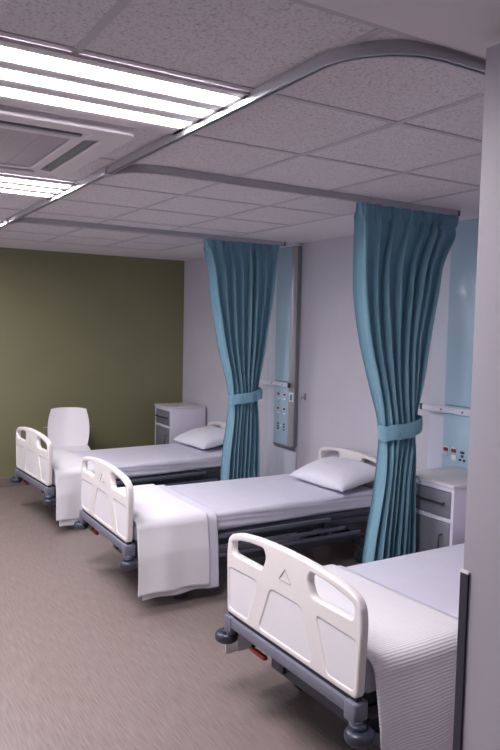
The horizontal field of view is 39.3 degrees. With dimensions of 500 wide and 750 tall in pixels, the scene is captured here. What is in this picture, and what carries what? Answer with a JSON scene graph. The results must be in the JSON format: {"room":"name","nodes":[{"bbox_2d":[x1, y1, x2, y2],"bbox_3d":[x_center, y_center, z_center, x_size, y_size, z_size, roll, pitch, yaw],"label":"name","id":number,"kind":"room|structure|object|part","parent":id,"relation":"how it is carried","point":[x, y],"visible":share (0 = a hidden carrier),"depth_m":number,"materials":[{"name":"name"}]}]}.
{"room":"hospital room","nodes":[
{"label":"hospital room","id":0,"kind":"room"},
{"bbox_2d":[0,247,184,477],"bbox_3d":[-3.588,-0.101,6.881,6.435,2.644,0.100,-1,5,-31],"label":"wall","id":1,"kind":"structure","parent":0,"point":[102,335],"depth_m":7.89,"materials":[{"name":"green paint"}]},
{"bbox_2d":[0,477,30,486],"bbox_3d":[-3.552,1.171,6.944,6.315,0.100,0.014,-1,5,-31],"label":"baseboard","id":2,"kind":"structure","parent":1,"relation":"attached to","point":[4,482],"depth_m":7.52,"materials":[{"name":"plastic"}]},
{"bbox_2d":[0,190,479,260],"bbox_3d":[-1.850,-1.098,4.089,6.335,0.022,6.318,-1,5,-31],"label":"ceiling","id":3,"kind":"structure","parent":1,"relation":"attached to","point":[468,203],"depth_m":5.96,"materials":[{"name":"paint"}]},
{"bbox_2d":[0,482,379,749],"bbox_3d":[-1.136,1.605,3.013,6.535,0.100,9.480,-1,5,-31],"label":"floor","id":4,"kind":"structure","parent":0,"point":[86,663],"depth_m":3.70,"materials":[{"name":"plastic"}]},
{"bbox_2d":[42,407,90,499],"bbox_3d":[-1.884,0.800,7.259,0.517,0.875,0.521,0,4,-14],"label":"chair","id":5,"kind":"object","parent":4,"relation":"on","point":[68,427],"visible":0.69,"depth_m":7.42,"materials":[{"name":"white plastic"}]},
{"bbox_3d":[-1.921,0.555,7.419,0.430,0.412,0.157,0,4,-14],"label":"backrest","id":6,"kind":"part","parent":5,"relation":"part of","materials":[{"name":"white plastic"}]},
{"bbox_3d":[-1.869,0.784,7.210,0.472,0.056,0.420,0,4,-14],"label":"seat","id":7,"kind":"part","parent":5,"relation":"part of","materials":[{"name":"white plastic"}]},
{"bbox_2d":[10,421,225,504],"bbox_3d":[-1.100,0.871,6.835,2.168,0.822,1.052,-2,5,-35],"label":"hospital bed","id":8,"kind":"object","parent":4,"relation":"on","point":[165,464],"visible":0.59,"depth_m":6.56,"materials":[{"name":"plastic"}]},
{"bbox_3d":[-2.123,0.756,6.521,0.030,0.199,0.230,-2,5,-35],"label":"board panel","id":9,"kind":"part","parent":8,"relation":"part of","materials":[{"name":"white plastic"}]},
{"bbox_3d":[-1.936,0.779,6.250,0.030,0.200,0.365,-2,5,-35],"label":"board panel","id":10,"kind":"part","parent":8,"relation":"part of","materials":[{"name":"white plastic"}]},
{"bbox_3d":[-1.934,0.694,6.244,0.038,0.421,0.940,-2,5,-35],"label":"footboard","id":11,"kind":"part","parent":8,"relation":"part of","materials":[{"name":"white plastic"}]},
{"bbox_3d":[-1.749,0.802,5.979,0.030,0.199,0.230,-2,5,-35],"label":"board panel","id":12,"kind":"part","parent":8,"relation":"part of","materials":[{"name":"white plastic"}]},
{"bbox_2d":[59,450,93,526],"bbox_3d":[-1.695,1.013,6.432,0.461,0.480,0.990,-2,5,-35],"label":"sheet","id":13,"kind":"object","parent":8,"relation":"on","point":[61,522],"visible":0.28,"depth_m":5.97,"materials":[{"name":"fabric"}]},
{"bbox_2d":[52,450,94,520],"bbox_3d":[-1.741,0.980,6.393,0.413,0.434,1.032,-2,5,-35],"label":"blanket","id":14,"kind":"object","parent":13,"relation":"on","point":[66,466],"visible":0.48,"depth_m":5.96,"materials":[{"name":"white fabric"}]},
{"bbox_3d":[-1.077,0.834,6.848,1.990,0.129,0.884,-2,5,-35],"label":"mattress","id":15,"kind":"part","parent":8,"relation":"part of","materials":[{"name":"fabric"}]},
{"bbox_3d":[-0.867,0.954,6.441,1.070,0.028,0.030,-2,5,-35],"label":"rail","id":16,"kind":"part","parent":8,"relation":"part of","materials":[{"name":"grey metal"}]},
{"bbox_2d":[173,426,224,448],"bbox_3d":[-0.447,0.643,7.327,0.482,0.192,0.650,-2,5,-35],"label":"pillow","id":17,"kind":"object","parent":8,"relation":"on","point":[205,437],"visible":0.84,"depth_m":7.16,"materials":[{"name":"fabric"}]},
{"bbox_3d":[-0.223,0.722,7.428,0.038,0.421,0.874,-2,5,-35],"label":"headboard","id":18,"kind":"part","parent":8,"relation":"part of","materials":[{"name":"white plastic"}]},
{"bbox_2d":[154,402,205,444],"bbox_3d":[-0.822,0.770,8.058,0.473,0.860,0.436,-1,5,-31],"label":"bedside cabinet","id":19,"kind":"object","parent":4,"relation":"on","point":[172,420],"visible":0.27,"depth_m":7.88,"materials":[{"name":"white laminate"}]},
{"bbox_3d":[-0.991,0.838,7.960,0.018,0.502,0.370,-1,5,-31],"label":"door","id":20,"kind":"part","parent":19,"relation":"part of","materials":[{"name":"grey laminate"}]},
{"bbox_3d":[-0.983,0.477,7.935,0.018,0.159,0.370,-1,5,-31],"label":"drawer","id":21,"kind":"part","parent":19,"relation":"part of","materials":[{"name":"grey laminate"}]},
{"bbox_2d":[74,446,376,598],"bbox_3d":[-0.091,0.988,5.179,2.168,0.867,1.052,-1,5,-31],"label":"hospital bed","id":22,"kind":"object","parent":4,"relation":"on","point":[265,506],"visible":0.68,"depth_m":4.94,"materials":[{"name":"plastic"}]},
{"bbox_3d":[-1.131,0.845,4.932,0.030,0.199,0.230,-1,5,-31],"label":"board panel","id":23,"kind":"part","parent":22,"relation":"part of","materials":[{"name":"white plastic"}]},
{"bbox_3d":[-0.963,0.869,4.649,0.030,0.200,0.365,-1,5,-31],"label":"board panel","id":24,"kind":"part","parent":22,"relation":"part of","materials":[{"name":"white plastic"}]},
{"bbox_3d":[-0.961,0.784,4.643,0.038,0.421,0.940,-1,5,-31],"label":"footboard","id":25,"kind":"part","parent":22,"relation":"part of","materials":[{"name":"white plastic"}]},
{"bbox_3d":[-0.794,0.893,4.367,0.030,0.199,0.230,-1,5,-31],"label":"board panel","id":26,"kind":"part","parent":22,"relation":"part of","materials":[{"name":"white plastic"}]},
{"bbox_2d":[142,485,218,600],"bbox_3d":[-0.679,1.106,4.835,0.537,0.488,0.997,-1,5,-31],"label":"sheet","id":27,"kind":"object","parent":22,"relation":"hanging from","point":[212,518],"visible":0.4,"depth_m":4.54,"materials":[{"name":"fabric"}]},
{"bbox_2d":[118,484,209,596],"bbox_3d":[-0.726,1.086,4.799,0.498,0.467,1.034,-1,5,-31],"label":"blanket","id":28,"kind":"object","parent":27,"relation":"on","point":[173,542],"visible":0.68,"depth_m":4.41,"materials":[{"name":"white fabric"}]},
{"bbox_3d":[-0.067,0.929,5.189,1.990,0.129,0.884,-1,5,-31],"label":"mattress","id":29,"kind":"part","parent":22,"relation":"part of","materials":[{"name":"fabric"}]},
{"bbox_3d":[0.116,1.049,4.769,1.070,0.028,0.030,-1,5,-31],"label":"rail","id":30,"kind":"part","parent":22,"relation":"part of","materials":[{"name":"grey metal"}]},
{"bbox_3d":[0.437,1.130,5.506,0.212,0.187,0.560,-1,5,-31],"label":"lift arm","id":31,"kind":"part","parent":22,"relation":"part of","materials":[{"name":"metal"}]},
{"bbox_3d":[0.552,1.112,5.080,0.035,0.138,0.034,-1,5,-31],"label":"rail post","id":32,"kind":"part","parent":22,"relation":"part of","materials":[{"name":"metal"}]},
{"bbox_2d":[289,457,375,491],"bbox_3d":[0.687,0.757,5.472,0.483,0.185,0.650,-2,5,-34],"label":"pillow","id":33,"kind":"object","parent":22,"relation":"on","point":[341,474],"visible":0.98,"depth_m":5.32,"materials":[{"name":"fabric"}]},
{"bbox_3d":[0.825,0.822,5.712,0.038,0.421,0.874,-1,5,-31],"label":"headboard","id":34,"kind":"part","parent":22,"relation":"part of","materials":[{"name":"white plastic"}]},
{"bbox_3d":[0.980,0.929,5.455,0.030,0.199,0.214,-1,5,-31],"label":"board panel","id":35,"kind":"part","parent":22,"relation":"part of","materials":[{"name":"grey plastic"}]},
{"bbox_2d":[215,533,464,748],"bbox_3d":[1.012,1.134,3.463,2.168,0.867,1.052,-1,5,-33],"label":"hospital bed","id":36,"kind":"object","parent":4,"relation":"on","point":[314,643],"visible":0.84,"depth_m":2.90,"materials":[{"name":"white plastic"}]},
{"bbox_3d":[-0.021,0.994,3.182,0.030,0.199,0.230,-1,5,-33],"label":"board panel","id":37,"kind":"part","parent":36,"relation":"part of","materials":[{"name":"white plastic"}]},
{"bbox_3d":[0.157,1.018,2.905,0.030,0.200,0.365,-1,5,-33],"label":"board panel","id":38,"kind":"part","parent":36,"relation":"part of","materials":[{"name":"white plastic"}]},
{"bbox_3d":[0.158,0.932,2.899,0.038,0.421,0.940,-1,5,-33],"label":"footboard","id":39,"kind":"part","parent":36,"relation":"part of","materials":[{"name":"white plastic"}]},
{"bbox_3d":[0.334,1.042,2.628,0.030,0.199,0.230,-1,5,-33],"label":"board panel","id":40,"kind":"part","parent":36,"relation":"part of","materials":[{"name":"white plastic"}]},
{"bbox_2d":[225,564,457,749],"bbox_3d":[0.418,1.264,3.100,0.587,0.530,1.131,-1,5,-33],"label":"blanket","id":41,"kind":"object","parent":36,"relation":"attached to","point":[412,645],"visible":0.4,"depth_m":2.69,"materials":[{"name":"white fabric"}]},
{"bbox_2d":[237,565,457,651],"bbox_3d":[0.451,1.249,3.110,0.594,0.477,1.002,-1,5,-33],"label":"sheet","id":42,"kind":"object","parent":36,"relation":"on","point":[242,643],"visible":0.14,"depth_m":3.37,"materials":[{"name":"fabric"}]},
{"bbox_3d":[1.036,1.075,3.473,1.990,0.129,0.884,-1,5,-33],"label":"mattress","id":43,"kind":"part","parent":36,"relation":"part of","materials":[{"name":"fabric"}]},
{"bbox_2d":[415,466,467,552],"bbox_3d":[1.278,1.070,4.496,0.473,0.860,0.436,-1,5,-31],"label":"base cabinet","id":44,"kind":"object","parent":4,"relation":"on","point":[441,493],"visible":0.2,"depth_m":4.31,"materials":[{"name":"white laminate"}]},
{"bbox_3d":[1.097,0.770,4.360,0.033,0.012,0.300,-1,5,-31],"label":"handle","id":45,"kind":"part","parent":44,"relation":"part of","materials":[{"name":"grey metal"}]},
{"bbox_3d":[1.109,1.137,4.399,0.018,0.502,0.370,-1,5,-31],"label":"door","id":46,"kind":"part","parent":44,"relation":"part of","materials":[{"name":"grey laminate"}]},
{"bbox_3d":[1.117,0.777,4.373,0.018,0.159,0.370,-1,5,-31],"label":"drawer","id":47,"kind":"part","parent":44,"relation":"part of","materials":[{"name":"grey laminate"}]},
{"bbox_2d":[0,0,484,249],"bbox_3d":[-1.930,-1.061,3.535,5.620,0.020,5.453,-1,5,-31],"label":"ceiling","id":48,"kind":"structure","parent":0,"point":[249,43],"depth_m":2.63,"materials":[{"name":"tile"}]},
{"bbox_2d":[0,173,75,199],"bbox_3d":[-1.578,-1.049,3.755,1.162,0.011,0.576,-1,5,-31],"label":"recessed light","id":49,"kind":"object","parent":48,"relation":"in","point":[10,185],"visible":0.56,"depth_m":3.90,"materials":[{"name":"plastic"}]},
{"bbox_2d":[0,104,133,178],"bbox_3d":[-1.141,-0.972,2.886,1.030,0.042,1.030,-1,5,-31],"label":"air conditioner","id":50,"kind":"object","parent":48,"relation":"attached to","point":[33,143],"visible":0.98,"depth_m":2.83,"materials":[{"name":"plastic"}]},
{"bbox_2d":[0,128,66,165],"bbox_3d":[-1.141,-0.966,2.887,0.616,0.020,0.616,-1,5,-31],"label":"grille","id":51,"kind":"object","parent":50,"relation":"attached to","point":[17,148],"depth_m":2.94,"materials":[{"name":"white plastic"}]},
{"bbox_2d":[0,36,249,134],"bbox_3d":[-0.635,-0.918,2.211,1.162,0.011,0.576,-1,5,-31],"label":"recessed light","id":52,"kind":"object","parent":48,"relation":"in","point":[35,77],"visible":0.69,"depth_m":2.25,"materials":[{"name":"plastic"}]},
{"bbox_2d":[5,218,285,245],"bbox_3d":[-0.718,-1.159,5.694,2.399,0.038,0.223,-1,5,-26],"label":"track","id":53,"kind":"object","parent":48,"relation":"attached to","point":[22,220],"visible":0.91,"depth_m":5.58,"materials":[{"name":"metal"}]},
{"bbox_2d":[203,239,279,480],"bbox_3d":[-0.073,-0.013,6.151,0.768,2.286,0.200,-1,5,-26],"label":"curtain","id":54,"kind":"object","parent":53,"relation":"hanging from","point":[241,275],"visible":0.91,"depth_m":6.15,"materials":[{"name":"blue fabric"}]},
{"bbox_2d":[0,0,484,250],"bbox_3d":[-1.929,-1.052,3.543,5.632,0.009,5.465,-1,5,-31],"label":"grid","id":55,"kind":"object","parent":48,"relation":"attached to","point":[119,5],"depth_m":2.90,"materials":[{"name":"grey paint"}]},
{"bbox_2d":[0,40,485,228],"bbox_3d":[-0.240,-1.105,5.058,2.508,0.035,6.261,-1,5,-31],"label":"track","id":56,"kind":"object","parent":48,"relation":"attached to","point":[321,62],"visible":0.98,"depth_m":2.03,"materials":[{"name":"metal"}]},
{"bbox_2d":[100,165,459,215],"bbox_3d":[0.337,-1.005,3.862,2.290,0.038,0.222,-1,5,-26],"label":"track","id":57,"kind":"object","parent":48,"relation":"attached to","point":[153,169],"visible":0.9,"depth_m":3.69,"materials":[{"name":"metal"}]},
{"bbox_2d":[353,202,458,563],"bbox_3d":[0.965,0.141,4.308,0.861,2.286,0.209,-1,5,-31],"label":"curtain","id":58,"kind":"object","parent":57,"relation":"hanging from","point":[399,255],"visible":0.94,"depth_m":4.25,"materials":[{"name":"blue fabric"}]},
{"bbox_2d":[182,235,431,535],"bbox_3d":[1.641,0.177,4.589,0.100,2.644,9.480,-1,5,-31],"label":"wall","id":59,"kind":"structure","parent":0,"point":[338,410],"depth_m":6.17,"materials":[{"name":"white paint"}]},
{"bbox_2d":[266,242,302,475],"bbox_3d":[0.289,0.044,6.625,0.084,2.521,0.510,-1,5,-31],"label":"panel","id":60,"kind":"object","parent":59,"relation":"attached to","point":[285,320],"visible":0.94,"depth_m":6.51,"materials":[{"name":"metal"}]},
{"bbox_2d":[259,379,289,387],"bbox_3d":[0.227,0.077,6.643,0.033,0.044,0.544,-1,5,-31],"label":"rail","id":61,"kind":"object","parent":60,"relation":"attached to","point":[282,384],"visible":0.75,"depth_m":6.60,"materials":[{"name":"metal"}]},
{"bbox_3d":[0.309,0.353,6.600,0.050,0.588,0.238,-1,5,-31],"label":"panel","id":62,"kind":"part","parent":60,"relation":"part of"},
{"bbox_3d":[0.329,-0.563,6.534,0.050,1.242,0.238,-1,5,-31],"label":"panel","id":63,"kind":"part","parent":60,"relation":"part of","materials":[{"name":"plastic"}]},
{"bbox_2d":[219,477,364,545],"bbox_3d":[0.825,1.344,5.861,0.014,0.100,6.435,-1,5,-31],"label":"baseboard","id":64,"kind":"structure","parent":59,"relation":"attached to","point":[219,477],"depth_m":5.83,"materials":[{"name":"plastic"}]},
{"bbox_2d":[303,0,499,58],"bbox_3d":[0.564,-0.799,0.137,6.335,0.112,2.962,-1,5,-31],"label":"soffit","id":65,"kind":"object","parent":59,"relation":"attached to","point":[472,27],"depth_m":1.68,"materials":[{"name":"paint"}]},
{"bbox_2d":[288,0,485,59],"bbox_3d":[-0.215,-0.870,1.413,6.335,0.026,0.030,-1,5,-31],"label":"trim","id":66,"kind":"structure","parent":65,"relation":"attached to","point":[301,2],"depth_m":1.73,"materials":[{"name":"grey paint"}]},
{"bbox_2d":[427,214,478,469],"bbox_3d":[1.402,0.198,4.803,0.084,2.521,0.510,-1,5,-31],"label":"panel","id":67,"kind":"object","parent":59,"relation":"attached to","point":[453,327],"visible":0.42,"depth_m":4.75,"materials":[{"name":"metal"}]},
{"bbox_2d":[420,403,469,416],"bbox_3d":[1.381,0.243,4.754,0.033,0.044,0.604,-1,5,-31],"label":"rail","id":68,"kind":"object","parent":67,"relation":"attached to","point":[456,411],"visible":0.66,"depth_m":4.80,"materials":[{"name":"metal"}]},
{"bbox_2d":[443,446,448,451],"bbox_3d":[1.356,0.511,4.837,0.006,0.038,0.050,-1,5,-31],"label":"outlet","id":69,"kind":"object","parent":67,"relation":"attached to","point":[445,448],"depth_m":4.83,"materials":[{"name":"red"}]},
{"bbox_3d":[1.377,-0.124,4.852,0.043,1.834,0.025,-1,5,-31],"label":"trim","id":70,"kind":"part","parent":67,"relation":"part of","materials":[{"name":"white plastic"}]},
{"bbox_2d":[451,447,456,453],"bbox_3d":[1.392,0.516,4.777,0.006,0.038,0.050,-1,5,-31],"label":"outlet","id":71,"kind":"object","parent":67,"relation":"attached to","point":[453,449],"depth_m":4.77,"materials":[{"name":"red"}]},
{"bbox_3d":[1.422,0.507,4.778,0.050,0.588,0.238,-1,5,-31],"label":"panel","id":72,"kind":"part","parent":67,"relation":"part of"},
{"bbox_3d":[1.442,-0.409,4.713,0.050,1.242,0.238,-1,5,-31],"label":"panel","id":73,"kind":"part","parent":67,"relation":"part of","materials":[{"name":"plastic"}]},
{"bbox_2d":[461,43,499,749],"bbox_3d":[2.288,0.505,1.232,2.300,2.494,2.845,-1,5,-31],"label":"wall","id":74,"kind":"structure","parent":0,"point":[481,707],"depth_m":1.78,"materials":[{"name":"white paint"}]},
{"bbox_2d":[452,572,468,749],"bbox_3d":[0.575,1.095,1.897,0.056,1.150,0.028,-1,5,-31],"label":"trim","id":75,"kind":"structure","parent":74,"relation":"attached to","point":[464,578],"depth_m":1.86,"materials":[{"name":"grey plastic"}]},
{"bbox_2d":[460,568,469,574],"bbox_3d":[0.587,0.518,1.856,0.056,0.007,0.028,-1,5,-31],"label":"trim","id":76,"kind":"structure","parent":74,"relation":"attached to","point":[462,570],"depth_m":1.84,"materials":[{"name":"white"}]}
]}

